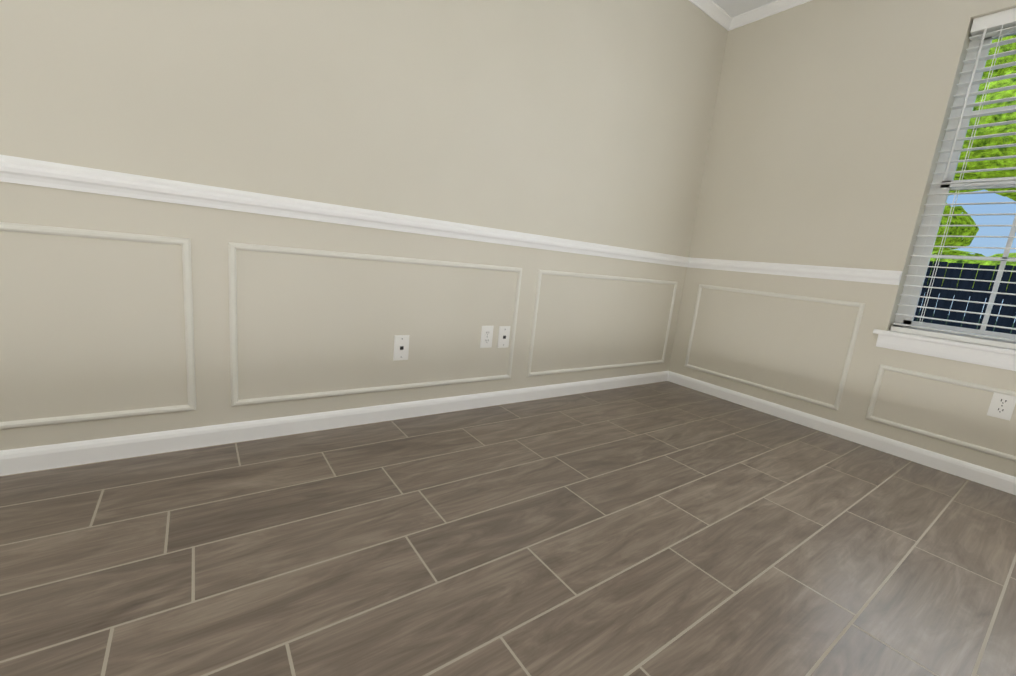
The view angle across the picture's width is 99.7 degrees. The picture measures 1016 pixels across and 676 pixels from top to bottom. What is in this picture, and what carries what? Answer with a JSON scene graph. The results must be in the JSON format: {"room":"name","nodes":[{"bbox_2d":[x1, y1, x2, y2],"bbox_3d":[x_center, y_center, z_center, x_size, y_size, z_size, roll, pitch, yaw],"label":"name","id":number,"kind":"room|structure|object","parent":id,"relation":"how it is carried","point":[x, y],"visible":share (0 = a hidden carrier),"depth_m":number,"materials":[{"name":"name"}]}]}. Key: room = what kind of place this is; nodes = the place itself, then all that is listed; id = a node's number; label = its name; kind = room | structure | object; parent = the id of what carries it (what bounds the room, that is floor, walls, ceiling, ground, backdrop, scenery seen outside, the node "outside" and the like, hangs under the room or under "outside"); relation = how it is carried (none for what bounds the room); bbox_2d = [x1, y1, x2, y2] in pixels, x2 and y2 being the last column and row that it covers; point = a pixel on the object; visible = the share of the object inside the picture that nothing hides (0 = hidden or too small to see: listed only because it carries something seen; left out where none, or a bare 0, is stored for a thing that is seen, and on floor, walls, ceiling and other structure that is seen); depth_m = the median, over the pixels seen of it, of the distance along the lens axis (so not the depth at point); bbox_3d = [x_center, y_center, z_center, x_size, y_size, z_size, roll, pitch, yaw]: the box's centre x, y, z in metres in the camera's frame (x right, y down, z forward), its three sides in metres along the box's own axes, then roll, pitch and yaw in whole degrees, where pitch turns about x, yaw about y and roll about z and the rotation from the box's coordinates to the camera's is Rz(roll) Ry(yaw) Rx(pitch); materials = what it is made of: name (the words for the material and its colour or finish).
{"room":"empty room","nodes":[
{"label":"empty room","id":0,"kind":"room"},
{"bbox_2d":[0,0,727,450],"bbox_3d":[-0.555,-0.828,1.751,4.830,2.440,0.140,-2,13,-36],"label":"wall","id":1,"kind":"structure","parent":0,"point":[584,120],"depth_m":1.66,"materials":[{"name":"paint"}]},
{"bbox_2d":[0,222,195,429],"bbox_3d":[-1.598,-0.019,1.105,1.270,0.602,0.011,-2,13,-36],"label":"trim","id":2,"kind":"structure","parent":1,"relation":"attached to","point":[185,243],"depth_m":1.39,"materials":[{"name":"white paint"}]},
{"bbox_2d":[0,371,667,475],"bbox_3d":[-0.630,0.344,1.906,4.550,0.075,0.013,-2,13,-36],"label":"baseboard","id":3,"kind":"structure","parent":1,"relation":"attached to","point":[28,459],"depth_m":1.67,"materials":[{"name":"white wood"}]},
{"bbox_2d":[0,154,691,266],"bbox_3d":[-0.541,-0.483,1.746,4.550,0.070,0.026,-2,13,-36],"label":"trim","id":4,"kind":"structure","parent":1,"relation":"attached to","point":[20,170],"depth_m":1.52,"materials":[{"name":"white wood"}]},
{"bbox_2d":[228,242,521,406],"bbox_3d":[-0.477,-0.054,1.915,1.290,0.602,0.011,-2,13,-36],"label":"trim","id":5,"kind":"structure","parent":1,"relation":"attached to","point":[233,247],"depth_m":1.72,"materials":[{"name":"white paint"}]},
{"bbox_2d":[393,335,409,360],"bbox_3d":[-0.482,0.045,1.939,0.070,0.115,0.008,-2,13,-36],"label":"jack","id":6,"kind":"object","parent":1,"relation":"attached to","point":[401,347],"visible":1,"depth_m":1.94,"materials":[{"name":"white plastic"}]},
{"bbox_2d":[480,326,493,347],"bbox_3d":[-0.108,-0.006,2.200,0.070,0.115,0.008,-2,13,-36],"label":"electrical outlet","id":7,"kind":"object","parent":1,"relation":"attached to","point":[486,336],"visible":1,"depth_m":2.19,"materials":[{"name":"white plastic"}]},
{"bbox_2d":[497,326,510,347],"bbox_3d":[-0.021,-0.005,2.263,0.070,0.115,0.008,-2,13,-36],"label":"jack","id":8,"kind":"object","parent":1,"relation":"attached to","point":[503,336],"visible":1,"depth_m":2.26,"materials":[{"name":"white plastic"}]},
{"bbox_2d":[526,269,677,376],"bbox_3d":[0.659,-0.091,2.736,1.290,0.602,0.011,-2,13,-36],"label":"trim","id":9,"kind":"structure","parent":1,"relation":"attached to","point":[561,273],"depth_m":2.59,"materials":[{"name":"white paint"}]},
{"bbox_2d":[689,0,732,30],"bbox_3d":[-0.382,-1.977,1.461,4.550,0.052,0.041,-2,13,-36],"label":"crown molding","id":10,"kind":"structure","parent":1,"relation":"attached to","point":[714,11],"depth_m":2.67,"materials":[{"name":"white wood"}]},
{"bbox_2d":[0,381,1015,675],"bbox_3d":[0.861,0.942,-0.130,4.830,0.050,5.480,-2,13,-36],"label":"floor","id":11,"kind":"structure","parent":0,"point":[662,529],"depth_m":1.16,"materials":[{"name":"brown tile"}]},
{"bbox_2d":[712,0,775,16],"bbox_3d":[1.114,-1.507,-0.588,4.830,0.080,5.480,-2,13,-36],"label":"ceiling","id":12,"kind":"structure","parent":0,"point":[733,8],"depth_m":2.62,"materials":[{"name":"white paint"}]},
{"bbox_2d":[669,0,1015,476],"bbox_3d":[2.419,-0.504,1.656,0.140,2.440,3.579,-2,13,-36],"label":"wall","id":13,"kind":"structure","parent":0,"point":[829,125],"depth_m":2.38,"materials":[{"name":"paint"}]},
{"bbox_2d":[732,0,811,28],"bbox_3d":[2.428,-1.683,1.435,0.041,0.052,3.330,-2,13,-36],"label":"crown molding","id":14,"kind":"structure","parent":13,"relation":"attached to","point":[777,6],"depth_m":2.61,"materials":[{"name":"white wood"}]},
{"bbox_2d":[684,284,865,410],"bbox_3d":[1.588,0.012,2.698,0.011,0.602,0.947,-2,13,-36],"label":"trim","id":15,"kind":"structure","parent":13,"relation":"attached to","point":[836,405],"depth_m":2.54,"materials":[{"name":"white paint"}]},
{"bbox_2d":[688,258,902,284],"bbox_3d":[1.634,-0.419,2.603,0.026,0.070,1.151,-2,13,-36],"label":"trim","id":16,"kind":"structure","parent":13,"relation":"attached to","point":[890,277],"depth_m":2.48,"materials":[{"name":"white wood"}]},
{"bbox_2d":[668,371,1015,494],"bbox_3d":[2.206,0.643,1.871,0.013,0.075,3.409,-2,13,-36],"label":"baseboard","id":17,"kind":"structure","parent":13,"relation":"attached to","point":[982,475],"depth_m":2.28,"materials":[{"name":"white wood"}]},
{"bbox_2d":[865,364,1015,461],"bbox_3d":[2.258,0.405,1.789,0.011,0.301,1.181,-2,13,-36],"label":"trim","id":18,"kind":"structure","parent":13,"relation":"attached to","point":[877,384],"depth_m":2.06,"materials":[{"name":"white paint"}]},
{"bbox_2d":[873,329,1015,370],"bbox_3d":[2.313,0.128,1.763,0.133,0.088,1.277,-2,13,-36],"label":"window sill","id":19,"kind":"structure","parent":13,"relation":"attached to","point":[987,355],"depth_m":2.01,"materials":[{"name":"white wood"}]},
{"bbox_2d":[893,31,1015,342],"bbox_3d":[2.460,-0.624,1.674,0.045,1.452,1.187,-2,13,-36],"label":"window","id":20,"kind":"structure","parent":13,"relation":"in","point":[923,251],"depth_m":2.07,"materials":[{"name":"white plastic"}]},
{"bbox_2d":[890,8,1015,348],"bbox_3d":[2.403,-0.624,1.631,0.068,1.444,1.171,-2,13,-36],"label":"window blind","id":21,"kind":"object","parent":20,"relation":"attached to","point":[995,24],"visible":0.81,"depth_m":1.96,"materials":[{"name":"white plastic"}]},
{"bbox_2d":[987,392,1015,420],"bbox_3d":[2.182,0.299,1.892,0.008,0.115,0.070,-2,13,-36],"label":"electrical outlet","id":22,"kind":"object","parent":13,"relation":"attached to","point":[1001,406],"visible":1,"depth_m":1.89,"materials":[{"name":"white plastic"}]},
{"label":"outside","id":23,"kind":"structure","parent":0,"visible":0},
{"bbox_2d":[917,312,1013,333],"bbox_3d":[25.588,-0.045,20.986,59.700,0.050,60.000,-2,13,-36],"label":"ground","id":24,"kind":"structure","parent":23,"point":[977,326],"depth_m":30.48,"materials":[{"name":"green plant"}]},
{"bbox_2d":[932,203,978,254],"bbox_3d":[8.217,-1.320,9.639,2.851,3.128,2.923,-2,13,-36],"label":"tree","id":25,"kind":"object","parent":24,"relation":"on","point":[958,231],"depth_m":8.02,"materials":[{"name":"green plant"}]},
{"bbox_2d":[913,261,1015,333],"bbox_3d":[4.774,-0.443,6.869,0.060,1.730,16.092,-2,13,-36],"label":"fence","id":26,"kind":"object","parent":24,"relation":"on","point":[983,296],"depth_m":5.40,"materials":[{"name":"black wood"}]},
{"bbox_2d":[949,35,1015,200],"bbox_3d":[8.989,-2.262,6.602,4.444,6.235,5.341,-2,13,-36],"label":"tree","id":27,"kind":"object","parent":24,"relation":"on","point":[1006,128],"depth_m":6.20,"materials":[{"name":"green plant"}]},
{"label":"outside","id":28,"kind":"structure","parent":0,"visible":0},
{"bbox_2d":[927,250,1015,289],"bbox_3d":[5.340,-1.223,7.195,0.999,0.637,14.590,-2,13,-36],"label":"grass","id":29,"kind":"structure","parent":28,"point":[965,253],"depth_m":5.65,"materials":[{"name":"green plant"}]}
]}

